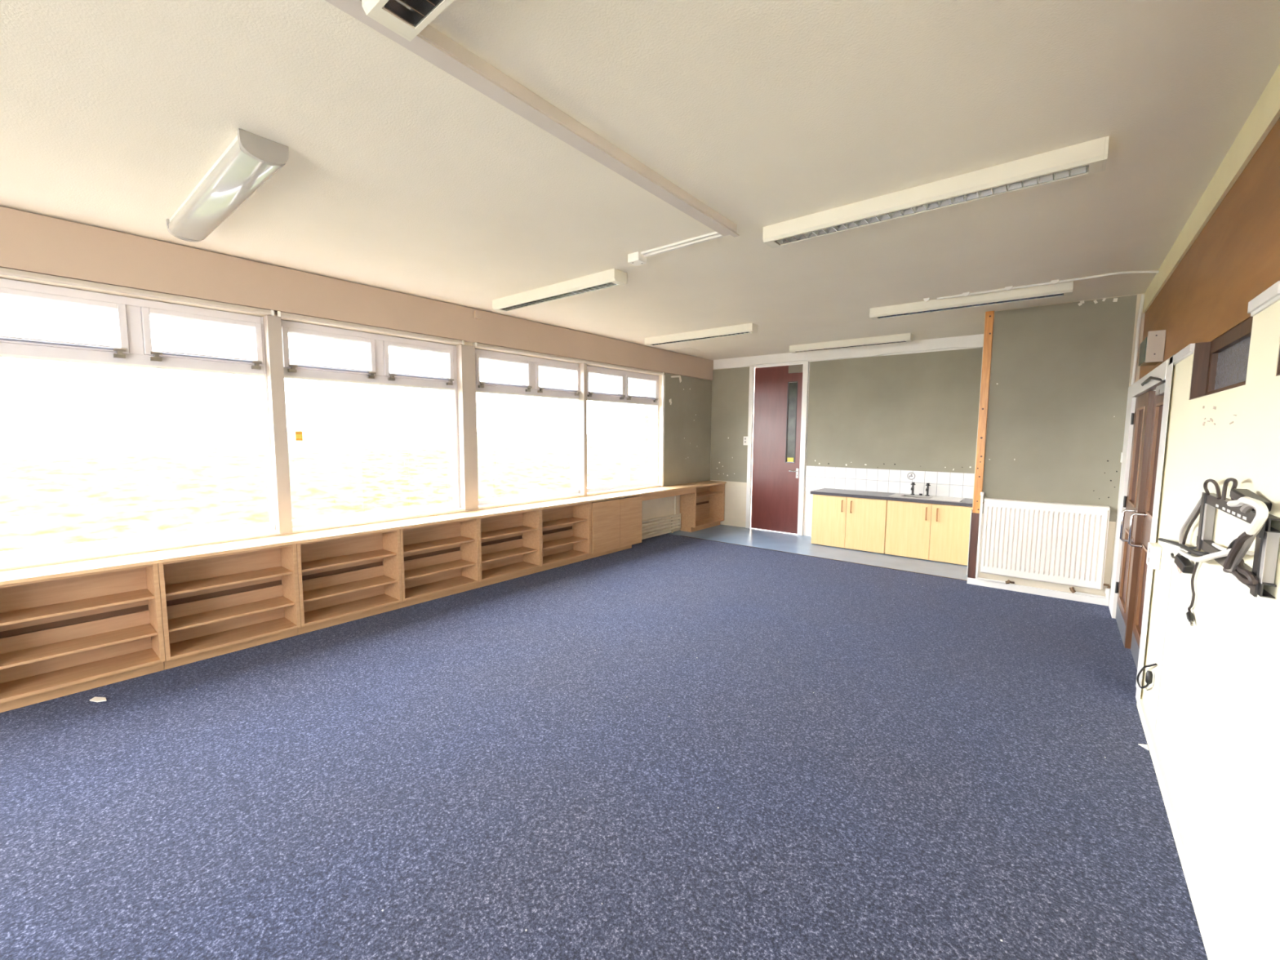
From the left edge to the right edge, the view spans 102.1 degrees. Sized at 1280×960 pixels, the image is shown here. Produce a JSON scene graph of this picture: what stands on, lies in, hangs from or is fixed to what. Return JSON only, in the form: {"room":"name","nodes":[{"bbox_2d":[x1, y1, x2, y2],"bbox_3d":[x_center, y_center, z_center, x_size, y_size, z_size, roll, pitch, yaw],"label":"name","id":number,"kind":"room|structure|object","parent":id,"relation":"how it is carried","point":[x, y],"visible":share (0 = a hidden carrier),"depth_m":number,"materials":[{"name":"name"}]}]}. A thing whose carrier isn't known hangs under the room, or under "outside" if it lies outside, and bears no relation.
{"room":"classroom","nodes":[
{"label":"classroom","id":0,"kind":"room"},
{"bbox_2d":[0,274,709,570],"bbox_3d":[-2.371,-0.307,5.103,0.220,2.955,11.350,5,7,39],"label":"wall","id":1,"kind":"structure","parent":0,"point":[653,508],"depth_m":5.40,"materials":[{"name":"beige paint"}]},
{"bbox_2d":[0,267,275,563],"bbox_3d":[-3.496,-0.412,3.612,0.210,1.774,1.639,5,7,39],"label":"window","id":2,"kind":"structure","parent":1,"relation":"in","point":[135,349],"depth_m":3.59,"materials":[{"name":"white plastic"}]},
{"bbox_2d":[262,315,293,533],"bbox_3d":[-2.960,-0.438,4.231,0.098,1.755,0.095,5,7,39],"label":"window post","id":3,"kind":"object","parent":1,"relation":"attached to","point":[272,324],"visible":0.91,"depth_m":4.20,"materials":[{"name":"beige paint"}]},
{"bbox_2d":[0,484,661,568],"bbox_3d":[-2.362,0.365,5.064,0.083,0.021,8.470,5,7,39],"label":"window sill","id":4,"kind":"structure","parent":1,"relation":"attached to","point":[55,559],"depth_m":4.10,"materials":[{"name":"white paint"}]},
{"bbox_2d":[0,206,713,380],"bbox_3d":[-2.273,-1.587,4.882,0.050,0.345,11.300,5,7,39],"label":"bulkhead","id":5,"kind":"object","parent":1,"relation":"attached to","point":[32,242],"visible":1,"depth_m":4.06,"materials":[{"name":"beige paint"}]},
{"bbox_2d":[473,310,481,319],"bbox_3d":[-1.721,-1.751,5.484,0.031,0.080,0.080,5,7,39],"label":"wall sensor","id":6,"kind":"object","parent":5,"relation":"attached to","point":[477,314],"visible":1,"depth_m":5.46,"materials":[{"name":"pink paint"}]},
{"bbox_2d":[671,375,681,382],"bbox_3d":[0.598,-1.653,8.417,0.030,0.118,0.299,5,7,39],"label":"paper","id":7,"kind":"object","parent":5,"relation":"hanging from","point":[672,376],"visible":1,"depth_m":8.45,"materials":[{"name":"white paper"}]},
{"bbox_2d":[275,311,464,528],"bbox_3d":[-2.431,-0.525,4.920,0.210,1.774,1.738,5,7,39],"label":"window","id":8,"kind":"structure","parent":1,"relation":"in","point":[377,373],"depth_m":4.86,"materials":[{"name":"white plastic"}]},
{"bbox_2d":[295,431,302,440],"bbox_3d":[-2.919,-0.377,4.425,0.002,0.080,0.050,5,7,39],"label":"window sticker","id":9,"kind":"object","parent":8,"relation":"attached to","point":[299,437],"visible":1,"depth_m":4.42,"materials":[{"name":"orange paper"}]},
{"bbox_2d":[456,344,478,510],"bbox_3d":[-1.861,-0.554,5.581,0.098,1.755,0.165,5,7,39],"label":"window post","id":10,"kind":"object","parent":1,"relation":"attached to","point":[465,354],"visible":0.91,"depth_m":5.54,"materials":[{"name":"beige paint"}]},
{"bbox_2d":[472,342,663,505],"bbox_3d":[-0.798,-0.697,6.924,0.210,1.774,3.439,5,7,39],"label":"window","id":11,"kind":"structure","parent":1,"relation":"in","point":[531,388],"depth_m":6.30,"materials":[{"name":"white plastic"}]},
{"bbox_2d":[578,363,586,495],"bbox_3d":[-0.765,-0.669,6.928,0.098,1.755,0.055,5,7,39],"label":"window post","id":12,"kind":"object","parent":1,"relation":"attached to","point":[583,366],"visible":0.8,"depth_m":6.90,"materials":[{"name":"beige paint"}]},
{"bbox_2d":[586,364,664,492],"bbox_3d":[-0.229,-0.729,7.647,0.185,1.760,1.739,5,7,39],"label":"window","id":13,"kind":"structure","parent":1,"relation":"in","point":[622,397],"depth_m":7.83,"materials":[{"name":"white plastic"}]},
{"bbox_2d":[662,373,711,486],"bbox_3d":[0.838,-0.844,8.835,0.015,1.803,1.438,5,7,39],"label":"pinboard","id":14,"kind":"object","parent":1,"relation":"attached to","point":[687,420],"visible":1,"depth_m":8.78,"materials":[{"name":"beige fabric"}]},
{"bbox_2d":[0,524,1208,959],"bbox_3d":[0.302,1.436,3.108,7.050,0.120,11.400,5,7,39],"label":"floor","id":15,"kind":"structure","parent":0,"point":[269,801],"depth_m":2.44,"materials":[{"name":"blue carpet"}]},
{"bbox_2d":[0,563,165,712],"bbox_3d":[-3.596,0.951,3.262,0.316,0.764,0.818,5,7,39],"label":"shelf unit","id":16,"kind":"object","parent":15,"relation":"on","point":[60,637],"visible":0.9,"depth_m":3.32,"materials":[{"name":"brown wood"}]},
{"bbox_2d":[0,480,726,586],"bbox_3d":[-1.231,0.309,6.121,0.349,0.024,8.380,5,7,39],"label":"countertop","id":17,"kind":"structure","parent":16,"relation":"on","point":[85,566],"depth_m":4.02,"materials":[{"name":"brown wood"}]},
{"bbox_2d":[640,487,695,500],"bbox_3d":[0.461,0.210,7.978,0.018,0.089,1.418,5,7,39],"label":"rail","id":18,"kind":"object","parent":17,"relation":"attached to","point":[682,491],"visible":1,"depth_m":7.93,"materials":[{"name":"brown wood"}]},
{"bbox_2d":[89,697,106,702],"bbox_3d":[-3.311,1.343,3.165,0.117,0.005,0.047,2,5,15],"label":"paper scrap","id":19,"kind":"object","parent":15,"relation":"on","point":[95,699],"visible":1,"depth_m":3.16,"materials":[{"name":"white paper"}]},
{"bbox_2d":[157,543,301,669],"bbox_3d":[-3.083,0.897,3.891,0.316,0.764,0.805,5,7,39],"label":"shelf unit","id":20,"kind":"object","parent":15,"relation":"on","point":[214,606],"visible":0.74,"depth_m":3.92,"materials":[{"name":"brown wood"}]},
{"bbox_2d":[296,528,402,635],"bbox_3d":[-2.570,0.843,4.522,0.316,0.764,0.821,5,7,39],"label":"shelf unit","id":21,"kind":"object","parent":15,"relation":"on","point":[343,580],"visible":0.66,"depth_m":4.58,"materials":[{"name":"brown wood"}]},
{"bbox_2d":[398,518,479,608],"bbox_3d":[-2.052,0.789,5.157,0.316,0.764,0.818,5,7,39],"label":"shelf unit","id":22,"kind":"object","parent":15,"relation":"on","point":[441,560],"visible":0.73,"depth_m":5.25,"materials":[{"name":"brown wood"}]},
{"bbox_2d":[475,509,541,588],"bbox_3d":[-1.534,0.734,5.793,0.316,0.764,0.821,5,7,39],"label":"shelf unit","id":23,"kind":"object","parent":15,"relation":"on","point":[510,546],"visible":0.65,"depth_m":5.92,"materials":[{"name":"brown wood"}]},
{"bbox_2d":[536,502,590,572],"bbox_3d":[-1.016,0.679,6.429,0.316,0.764,0.820,5,7,39],"label":"shelf unit","id":24,"kind":"object","parent":15,"relation":"on","point":[565,531],"visible":0.71,"depth_m":6.58,"materials":[{"name":"brown wood"}]},
{"bbox_2d":[586,495,642,559],"bbox_3d":[-0.422,0.618,7.142,0.326,0.764,1.033,5,7,39],"label":"base cabinet","id":25,"kind":"object","parent":15,"relation":"on","point":[615,524],"visible":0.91,"depth_m":7.00,"materials":[{"name":"brown wood"}]},
{"bbox_2d":[641,495,680,537],"bbox_3d":[0.246,0.587,8.170,0.048,0.649,1.355,5,7,39],"label":"radiator","id":26,"kind":"object","parent":15,"relation":"on","point":[678,517],"visible":0.66,"depth_m":8.32,"materials":[{"name":"beige metal"}]},
{"bbox_2d":[680,483,724,532],"bbox_3d":[1.095,0.457,9.022,0.316,0.764,0.958,5,7,39],"label":"shelf unit","id":27,"kind":"object","parent":15,"relation":"on","point":[697,513],"visible":0.81,"depth_m":9.17,"materials":[{"name":"brown wood"}]},
{"bbox_2d":[680,535,967,581],"bbox_3d":[2.185,1.020,7.114,3.960,0.004,0.026,5,7,39],"label":"floor strip","id":28,"kind":"object","parent":15,"relation":"on","point":[681,535],"visible":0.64,"depth_m":6.78,"materials":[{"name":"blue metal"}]},
{"bbox_2d":[811,493,887,554],"bbox_3d":[3.139,0.601,7.625,1.028,0.757,0.605,5,7,39],"label":"base cabinet","id":29,"kind":"object","parent":15,"relation":"on","point":[839,522],"visible":0.97,"depth_m":7.39,"materials":[{"name":"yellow wood"}]},
{"bbox_2d":[810,488,973,506],"bbox_3d":[3.554,0.234,7.265,2.138,0.040,0.589,5,7,39],"label":"countertop","id":30,"kind":"structure","parent":29,"relation":"on","point":[827,491],"depth_m":7.20,"materials":[{"name":"grey laminate"}]},
{"bbox_2d":[910,482,915,494],"bbox_3d":[3.812,0.122,7.237,0.060,0.178,0.125,5,7,39],"label":"tap","id":31,"kind":"object","parent":30,"relation":"on","point":[913,483],"depth_m":7.25,"materials":[{"name":"black metal"}]},
{"bbox_2d":[888,482,964,506],"bbox_3d":[3.889,0.218,7.023,0.844,0.330,0.444,5,7,39],"label":"sink","id":32,"kind":"object","parent":30,"relation":"in","point":[896,495],"visible":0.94,"depth_m":7.11,"materials":[{"name":"silver metal"}]},
{"bbox_2d":[924,483,930,496],"bbox_3d":[3.956,0.134,7.122,0.060,0.178,0.125,5,7,39],"label":"tap","id":33,"kind":"object","parent":30,"relation":"on","point":[927,484],"depth_m":7.14,"materials":[{"name":"black metal"}]},
{"bbox_2d":[884,500,972,565],"bbox_3d":[3.929,0.664,6.987,0.998,0.757,0.605,5,7,39],"label":"base cabinet","id":34,"kind":"object","parent":15,"relation":"on","point":[914,530],"visible":0.88,"depth_m":6.76,"materials":[{"name":"yellow wood"}]},
{"bbox_2d":[1137,743,1148,750],"bbox_3d":[2.684,1.420,2.757,0.037,0.004,0.060,5,7,39],"label":"paper scrap","id":35,"kind":"object","parent":15,"relation":"on","point":[1145,746],"visible":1,"depth_m":2.76,"materials":[{"name":"white paper"}]},
{"bbox_2d":[0,0,1279,359],"bbox_3d":[0.350,-1.648,2.901,7.100,0.150,11.550,5,7,39],"label":"ceiling","id":36,"kind":"structure","parent":0,"point":[398,175],"depth_m":2.28,"materials":[{"name":"beige paint"}]},
{"bbox_2d":[165,128,288,241],"bbox_3d":[-2.290,-1.530,2.809,1.570,0.100,0.185,5,7,39],"label":"ceiling lamp","id":37,"kind":"object","parent":36,"relation":"attached to","point":[250,160],"visible":1,"depth_m":2.58,"materials":[{"name":"white plastic"}]},
{"bbox_2d":[361,0,453,41],"bbox_3d":[-0.126,-1.360,1.049,1.630,0.092,0.155,5,7,39],"label":"ceiling lamp","id":38,"kind":"object","parent":36,"relation":"attached to","point":[407,19],"visible":1,"depth_m":1.51,"materials":[{"name":"white metal"}]},
{"bbox_2d":[324,0,739,237],"bbox_3d":[-1.368,-1.372,0.893,0.095,0.056,6.240,5,7,39],"label":"ceiling beam","id":39,"kind":"structure","parent":36,"relation":"attached to","point":[430,44],"depth_m":2.03,"materials":[{"name":"white paint"}]},
{"bbox_2d":[492,268,626,312],"bbox_3d":[-0.788,-1.696,4.693,1.630,0.092,0.155,5,7,39],"label":"ceiling lamp","id":40,"kind":"object","parent":36,"relation":"attached to","point":[613,277],"visible":1,"depth_m":4.55,"materials":[{"name":"white metal"}]},
{"bbox_2d":[627,251,646,266],"bbox_3d":[-0.020,-1.624,3.799,0.103,0.063,0.100,5,7,39],"label":"ceiling box","id":41,"kind":"object","parent":36,"relation":"attached to","point":[636,259],"visible":0.94,"depth_m":3.77,"materials":[{"name":"white plastic"}]},
{"bbox_2d":[669,347,700,353],"bbox_3d":[0.709,-2.047,8.171,0.400,0.006,0.370,5,7,39],"label":"ceiling patch","id":42,"kind":"structure","parent":36,"relation":"attached to","point":[684,349],"depth_m":8.16,"materials":[{"name":"beige paint"}]},
{"bbox_2d":[640,231,737,257],"bbox_3d":[0.315,-1.619,3.534,0.745,0.022,0.060,5,7,39],"label":"conduit","id":43,"kind":"object","parent":36,"relation":"attached to","point":[711,236],"visible":0.68,"depth_m":3.54,"materials":[{"name":"white plastic"}]},
{"bbox_2d":[644,323,758,346],"bbox_3d":[0.743,-1.868,6.689,1.630,0.092,0.155,5,7,39],"label":"ceiling lamp","id":44,"kind":"object","parent":36,"relation":"attached to","point":[748,328],"visible":1,"depth_m":6.57,"materials":[{"name":"white metal"}]},
{"bbox_2d":[789,333,913,353],"bbox_3d":[2.900,-1.903,7.230,1.630,0.092,0.155,5,7,39],"label":"ceiling lamp","id":45,"kind":"object","parent":36,"relation":"attached to","point":[907,337],"visible":1,"depth_m":7.12,"materials":[{"name":"white metal"}]},
{"bbox_2d":[923,297,930,302],"bbox_3d":[2.754,-1.730,4.966,0.056,0.030,0.024,5,7,39],"label":"clip","id":46,"kind":"object","parent":36,"relation":"attached to","point":[926,300],"visible":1,"depth_m":4.96,"materials":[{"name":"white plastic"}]},
{"bbox_2d":[762,135,1109,248],"bbox_3d":[1.461,-1.512,2.829,1.630,0.092,0.155,5,7,39],"label":"ceiling lamp","id":47,"kind":"object","parent":36,"relation":"attached to","point":[1087,157],"visible":1,"depth_m":2.66,"materials":[{"name":"white metal"}]},
{"bbox_2d":[962,292,969,296],"bbox_3d":[3.004,-1.710,4.764,0.056,0.030,0.024,5,7,39],"label":"clip","id":48,"kind":"object","parent":36,"relation":"attached to","point":[966,294],"visible":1,"depth_m":4.75,"materials":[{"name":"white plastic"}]},
{"bbox_2d":[869,280,1073,319],"bbox_3d":[3.069,-1.693,4.930,1.630,0.092,0.155,5,7,39],"label":"ceiling lamp","id":49,"kind":"object","parent":36,"relation":"attached to","point":[1061,289],"visible":0.98,"depth_m":4.82,"materials":[{"name":"white metal"}]},
{"bbox_2d":[1004,285,1013,290],"bbox_3d":[3.255,-1.690,4.561,0.056,0.030,0.024,5,7,39],"label":"clip","id":50,"kind":"object","parent":36,"relation":"attached to","point":[1007,288],"visible":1,"depth_m":4.55,"materials":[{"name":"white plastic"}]},
{"bbox_2d":[937,270,1159,299],"bbox_3d":[3.421,-1.676,4.456,1.516,0.033,0.096,4,6,36],"label":"cable","id":51,"kind":"object","parent":36,"relation":"attached to","point":[1148,271],"visible":1,"depth_m":4.34,"materials":[{"name":"white plastic"}]},
{"bbox_2d":[1050,279,1059,284],"bbox_3d":[3.502,-1.670,4.362,0.056,0.030,0.024,5,7,39],"label":"clip","id":52,"kind":"object","parent":36,"relation":"attached to","point":[1053,282],"visible":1,"depth_m":4.36,"materials":[{"name":"white plastic"}]},
{"bbox_2d":[710,347,976,536],"bbox_3d":[3.422,-0.518,7.832,5.770,2.955,0.200,5,7,39],"label":"wall","id":53,"kind":"structure","parent":0,"point":[735,507],"depth_m":9.06,"materials":[{"name":"beige paint"}]},
{"bbox_2d":[710,366,749,482],"bbox_3d":[1.583,-0.967,9.151,0.738,1.985,0.015,5,7,39],"label":"pinboard","id":54,"kind":"object","parent":53,"relation":"attached to","point":[731,386],"visible":1,"depth_m":9.14,"materials":[{"name":"beige fabric"}]},
{"bbox_2d":[743,436,747,444],"bbox_3d":[1.828,-0.679,8.957,0.078,0.150,0.023,5,7,39],"label":"light switch","id":55,"kind":"object","parent":54,"relation":"attached to","point":[745,438],"visible":1,"depth_m":8.94,"materials":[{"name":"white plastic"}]},
{"bbox_2d":[745,361,808,535],"bbox_3d":[2.270,-0.516,8.629,1.020,2.790,0.110,5,7,39],"label":"door","id":56,"kind":"structure","parent":53,"relation":"in","point":[780,418],"depth_m":8.63,"materials":[{"name":"red paint"}]},
{"bbox_2d":[713,333,983,368],"bbox_3d":[2.951,-1.928,7.933,4.185,0.169,0.050,5,7,39],"label":"ceiling beam","id":57,"kind":"structure","parent":53,"relation":"attached to","point":[973,340],"depth_m":7.68,"materials":[{"name":"white paint"}]},
{"bbox_2d":[805,465,974,498],"bbox_3d":[3.625,0.015,7.575,2.443,0.340,0.010,5,7,39],"label":"tile backsplash","id":58,"kind":"structure","parent":53,"relation":"attached to","point":[947,484],"depth_m":7.54,"materials":[{"name":"white tile"}]},
{"bbox_2d":[906,472,915,479],"bbox_3d":[3.865,-0.056,7.364,0.104,0.104,0.004,5,7,39],"label":"sign","id":59,"kind":"object","parent":58,"relation":"attached to","point":[911,476],"visible":1,"depth_m":7.36,"materials":[{"name":"white plastic"}]},
{"bbox_2d":[806,347,982,473],"bbox_3d":[3.630,-0.973,7.483,2.443,1.643,0.015,5,7,39],"label":"pinboard","id":60,"kind":"object","parent":53,"relation":"attached to","point":[918,411],"visible":0.97,"depth_m":7.43,"materials":[{"name":"beige fabric"}]},
{"bbox_2d":[972,293,1145,599],"bbox_3d":[4.634,-0.325,5.795,1.310,2.955,1.449,5,7,39],"label":"wall partition","id":61,"kind":"structure","parent":0,"point":[1112,525],"depth_m":5.10,"materials":[{"name":"beige paint"}]},
{"bbox_2d":[966,509,972,575],"bbox_3d":[3.652,0.691,5.729,0.006,0.730,0.055,5,7,39],"label":"strip","id":62,"kind":"object","parent":61,"relation":"attached to","point":[971,509],"visible":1,"depth_m":5.71,"materials":[{"name":"white paint"}]},
{"bbox_2d":[972,311,994,513],"bbox_3d":[3.696,-0.711,5.567,0.074,2.153,0.032,5,7,39],"label":"post","id":63,"kind":"object","parent":61,"relation":"attached to","point":[989,316],"visible":1,"depth_m":5.55,"materials":[{"name":"orange wood"}]},
{"bbox_2d":[967,577,1108,605],"bbox_3d":[4.107,1.155,5.402,1.172,0.072,0.020,5,7,39],"label":"baseboard","id":64,"kind":"structure","parent":61,"relation":"attached to","point":[1028,589],"depth_m":5.35,"materials":[{"name":"white paint"}]},
{"bbox_2d":[967,512,979,578],"bbox_3d":[3.681,0.723,5.705,0.068,0.725,0.027,5,7,39],"label":"batten","id":65,"kind":"object","parent":64,"relation":"attached to","point":[975,517],"visible":1,"depth_m":5.69,"materials":[{"name":"brown wood"}]},
{"bbox_2d":[975,492,1014,584],"bbox_3d":[3.826,0.623,5.538,0.355,0.967,0.045,5,7,39],"label":"riser pipe","id":66,"kind":"object","parent":64,"relation":"attached to","point":[982,494],"visible":1,"depth_m":5.62,"materials":[{"name":"white metal"}]},
{"bbox_2d":[979,497,1111,599],"bbox_3d":[4.121,0.677,5.277,1.063,0.904,0.090,5,7,39],"label":"radiator","id":67,"kind":"object","parent":61,"relation":"attached to","point":[1051,542],"visible":1,"depth_m":5.23,"materials":[{"name":"white metal"}]},
{"bbox_2d":[984,497,1110,510],"bbox_3d":[4.100,0.241,5.254,0.998,0.030,0.087,5,7,39],"label":"grille","id":68,"kind":"object","parent":67,"relation":"attached to","point":[1063,506],"depth_m":5.23,"materials":[{"name":"white metal"}]},
{"bbox_2d":[982,294,1137,521],"bbox_3d":[4.157,-0.677,5.206,1.086,2.156,0.014,5,7,39],"label":"pinboard","id":69,"kind":"object","parent":61,"relation":"attached to","point":[1060,378],"visible":0.97,"depth_m":5.16,"materials":[{"name":"beige fabric"}]},
{"bbox_2d":[1130,293,1145,385],"bbox_3d":[4.589,-0.981,4.802,0.053,1.441,0.026,5,7,39],"label":"conduit","id":70,"kind":"object","parent":61,"relation":"attached to","point":[1142,300],"visible":0.69,"depth_m":4.77,"materials":[{"name":"white plastic"}]},
{"bbox_2d":[1138,117,1279,379],"bbox_3d":[1.546,-0.868,0.928,0.070,0.669,9.900,5,7,39],"label":"wall","id":71,"kind":"structure","parent":0,"point":[1234,259],"depth_m":2.29,"materials":[{"name":"brown wood"}]},
{"bbox_2d":[1138,329,1166,366],"bbox_3d":[3.778,-0.961,3.818,0.096,0.220,0.403,5,7,39],"label":"junction box","id":72,"kind":"object","parent":71,"relation":"attached to","point":[1152,348],"visible":1,"depth_m":3.67,"materials":[{"name":"white plastic"}]},
{"bbox_2d":[1140,300,1279,959],"bbox_3d":[0.774,0.609,0.158,0.120,2.068,7.540,5,7,39],"label":"wall","id":73,"kind":"structure","parent":0,"point":[1217,737],"depth_m":1.74,"materials":[{"name":"white paint"}]},
{"bbox_2d":[1108,355,1173,701],"bbox_3d":[3.824,0.261,3.959,0.194,2.110,2.470,5,7,39],"label":"door","id":74,"kind":"structure","parent":73,"relation":"in","point":[1148,397],"depth_m":3.92,"materials":[{"name":"brown paint"}]},
{"bbox_2d":[1136,663,1156,688],"bbox_3d":[2.885,1.102,2.959,0.027,0.264,0.412,4,6,36],"label":"loose cable","id":75,"kind":"object","parent":73,"relation":"attached to","point":[1148,677],"visible":1,"depth_m":2.85,"materials":[{"name":"black plastic"}]},
{"bbox_2d":[1146,542,1161,569],"bbox_3d":[2.957,0.436,2.977,0.044,0.130,0.155,5,7,39],"label":"outlet","id":76,"kind":"object","parent":73,"relation":"attached to","point":[1154,549],"visible":1,"depth_m":2.92,"materials":[{"name":"white plastic"}]},
{"bbox_2d":[1136,694,1222,959],"bbox_3d":[0.703,1.601,0.276,0.015,0.070,7.500,5,7,39],"label":"baseboard","id":77,"kind":"structure","parent":73,"relation":"attached to","point":[1209,939],"depth_m":2.00,"materials":[{"name":"white paint"}]},
{"bbox_2d":[1202,405,1236,426],"bbox_3d":[2.301,-0.263,2.060,0.002,0.089,0.578,5,7,39],"label":"chip","id":78,"kind":"object","parent":73,"relation":"attached to","point":[1214,407],"visible":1,"depth_m":2.13,"materials":[{"name":"white paint"}]},
{"bbox_2d":[1189,316,1253,399],"bbox_3d":[2.444,-0.495,2.116,0.116,0.277,1.018,5,7,39],"label":"window","id":79,"kind":"structure","parent":73,"relation":"in","point":[1220,364],"depth_m":2.34,"materials":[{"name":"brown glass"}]},
{"bbox_2d":[1168,280,1279,365],"bbox_3d":[0.776,-0.433,0.068,0.134,0.049,7.540,5,7,39],"label":"ledge","id":80,"kind":"object","parent":73,"relation":"attached to","point":[1271,295],"visible":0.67,"depth_m":1.67,"materials":[{"name":"white paint"}]},
{"bbox_2d":[1195,492,1279,598],"bbox_3d":[1.980,0.187,1.740,0.040,0.226,0.878,5,7,39],"label":"wall bracket","id":81,"kind":"object","parent":73,"relation":"attached to","point":[1267,540],"visible":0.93,"depth_m":1.46,"materials":[{"name":"black metal"}]},
{"bbox_2d":[1157,537,1209,555],"bbox_3d":[2.420,0.294,2.321,0.022,0.137,1.124,5,7,39],"label":"cable","id":82,"kind":"object","parent":81,"relation":"hanging from","point":[1181,545],"visible":0.93,"depth_m":2.20,"materials":[{"name":"black plastic"}]},
{"bbox_2d":[1170,551,1191,558],"bbox_3d":[2.453,0.335,2.339,0.015,0.120,0.509,5,7,39],"label":"cable","id":83,"kind":"object","parent":82,"relation":"hanging from","point":[1171,553],"visible":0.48,"depth_m":2.47,"materials":[{"name":"black plastic"}]},
{"bbox_2d":[1178,497,1201,548],"bbox_3d":[2.335,0.183,2.191,0.021,0.264,0.347,4,7,38],"label":"cable","id":84,"kind":"object","parent":81,"relation":"hanging from","point":[1192,515],"visible":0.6,"depth_m":2.23,"materials":[{"name":"grey plastic"}]},
{"bbox_2d":[1182,505,1200,544],"bbox_3d":[2.316,0.191,2.167,0.012,0.207,0.282,5,7,39],"label":"cable","id":85,"kind":"object","parent":81,"relation":"hanging from","point":[1197,513],"visible":0.86,"depth_m":2.19,"materials":[{"name":"grey plastic"}]},
{"bbox_2d":[1186,561,1199,626],"bbox_3d":[2.301,0.454,2.150,0.020,0.293,0.129,5,7,39],"label":"cable","id":86,"kind":"object","parent":81,"relation":"hanging from","point":[1189,615],"visible":0.91,"depth_m":2.16,"materials":[{"name":"black plastic"}]},
{"bbox_2d":[1203,479,1221,499],"bbox_3d":[2.109,0.030,1.905,0.011,0.064,0.249,5,7,39],"label":"cable loop","id":87,"kind":"object","parent":81,"relation":"on","point":[1206,482],"visible":1,"depth_m":1.88,"materials":[{"name":"grey plastic"}]},
{"bbox_2d":[1177,549,1249,562],"bbox_3d":[2.111,0.267,1.935,0.035,0.195,1.000,5,7,39],"label":"cable","id":88,"kind":"object","parent":81,"relation":"hanging from","point":[1224,553],"visible":0.77,"depth_m":1.85,"materials":[{"name":"white plastic"}]},
{"bbox_2d":[1173,555,1194,573],"bbox_3d":[2.373,0.367,2.254,0.035,0.064,0.104,3,6,27],"label":"power adapter","id":89,"kind":"object","parent":88,"relation":"hanging from","point":[1185,566],"visible":0.83,"depth_m":2.23,"materials":[{"name":"black plastic"}]},
{"bbox_2d":[1221,477,1237,500],"bbox_3d":[1.946,0.036,1.703,0.011,0.087,0.170,5,7,39],"label":"cable loop","id":90,"kind":"object","parent":81,"relation":"on","point":[1227,481],"visible":0.7,"depth_m":1.75,"materials":[{"name":"grey plastic"}]},
{"bbox_2d":[1226,537,1237,550],"bbox_3d":[1.902,0.200,1.642,0.010,0.117,0.264,5,7,39],"label":"cable","id":91,"kind":"object","parent":81,"relation":"hanging from","point":[1233,542],"visible":0.3,"depth_m":1.70,"materials":[{"name":"black plastic"}]},
{"bbox_2d":[1211,542,1253,555],"bbox_3d":[1.965,0.228,1.719,0.014,0.062,0.454,5,7,39],"label":"cable","id":92,"kind":"object","parent":81,"relation":"on","point":[1215,544],"visible":0.52,"depth_m":1.80,"materials":[{"name":"white plastic"}]},
{"bbox_2d":[1222,531,1253,569],"bbox_3d":[1.698,0.201,1.470,0.019,0.144,0.194,5,7,39],"label":"cable","id":93,"kind":"object","parent":81,"relation":"hanging from","point":[1239,542],"visible":0.92,"depth_m":1.47,"materials":[{"name":"grey plastic"}]},
{"bbox_2d":[1222,559,1258,586],"bbox_3d":[1.783,0.272,1.533,0.028,0.064,0.280,5,7,39],"label":"cable","id":94,"kind":"object","parent":81,"relation":"on","point":[1244,575],"visible":0.88,"depth_m":1.48,"materials":[{"name":"grey plastic"}]},
{"bbox_2d":[1226,503,1268,571],"bbox_3d":[1.720,0.169,1.462,0.032,0.236,0.263,5,7,39],"label":"cable","id":95,"kind":"object","parent":81,"relation":"hanging from","point":[1246,508],"visible":0.38,"depth_m":1.47,"materials":[{"name":"white plastic"}]},
{"bbox_2d":[1226,496,1268,535],"bbox_3d":[1.697,0.091,1.453,0.025,0.099,0.428,5,7,42],"label":"cable","id":96,"kind":"object","parent":81,"relation":"hanging from","point":[1262,511],"visible":1,"depth_m":1.33,"materials":[{"name":"white plastic"}]},
{"bbox_2d":[1229,488,1271,511],"bbox_3d":[1.830,0.059,1.552,0.040,0.053,0.171,4,6,33],"label":"plug","id":97,"kind":"object","parent":81,"relation":"on","point":[1235,494],"visible":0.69,"depth_m":1.56,"materials":[{"name":"black plastic"}]},
{"bbox_2d":[1275,346,1279,376],"bbox_3d":[1.601,-0.406,1.081,0.116,0.277,1.023,5,7,39],"label":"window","id":98,"kind":"structure","parent":73,"relation":"in","point":[1278,360],"depth_m":1.51,"materials":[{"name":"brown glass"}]},
{"bbox_2d":[1142,63,1279,313],"bbox_3d":[1.543,-1.292,0.894,0.085,0.179,9.900,5,7,39],"label":"wall strip","id":99,"kind":"object","parent":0,"point":[1265,113],"visible":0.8,"depth_m":2.38,"materials":[{"name":"yellow paint"}]},
{"label":"outside","id":100,"kind":"structure","parent":0,"visible":0},
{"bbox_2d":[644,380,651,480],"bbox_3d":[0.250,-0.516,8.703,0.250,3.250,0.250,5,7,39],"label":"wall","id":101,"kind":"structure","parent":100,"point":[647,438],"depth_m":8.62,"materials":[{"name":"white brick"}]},
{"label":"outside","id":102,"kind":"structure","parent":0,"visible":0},
{"bbox_2d":[0,429,644,563],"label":"window","id":103,"kind":"structure","parent":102,"point":[58,486],"depth_m":13.82,"materials":[{"name":"clear glass"}]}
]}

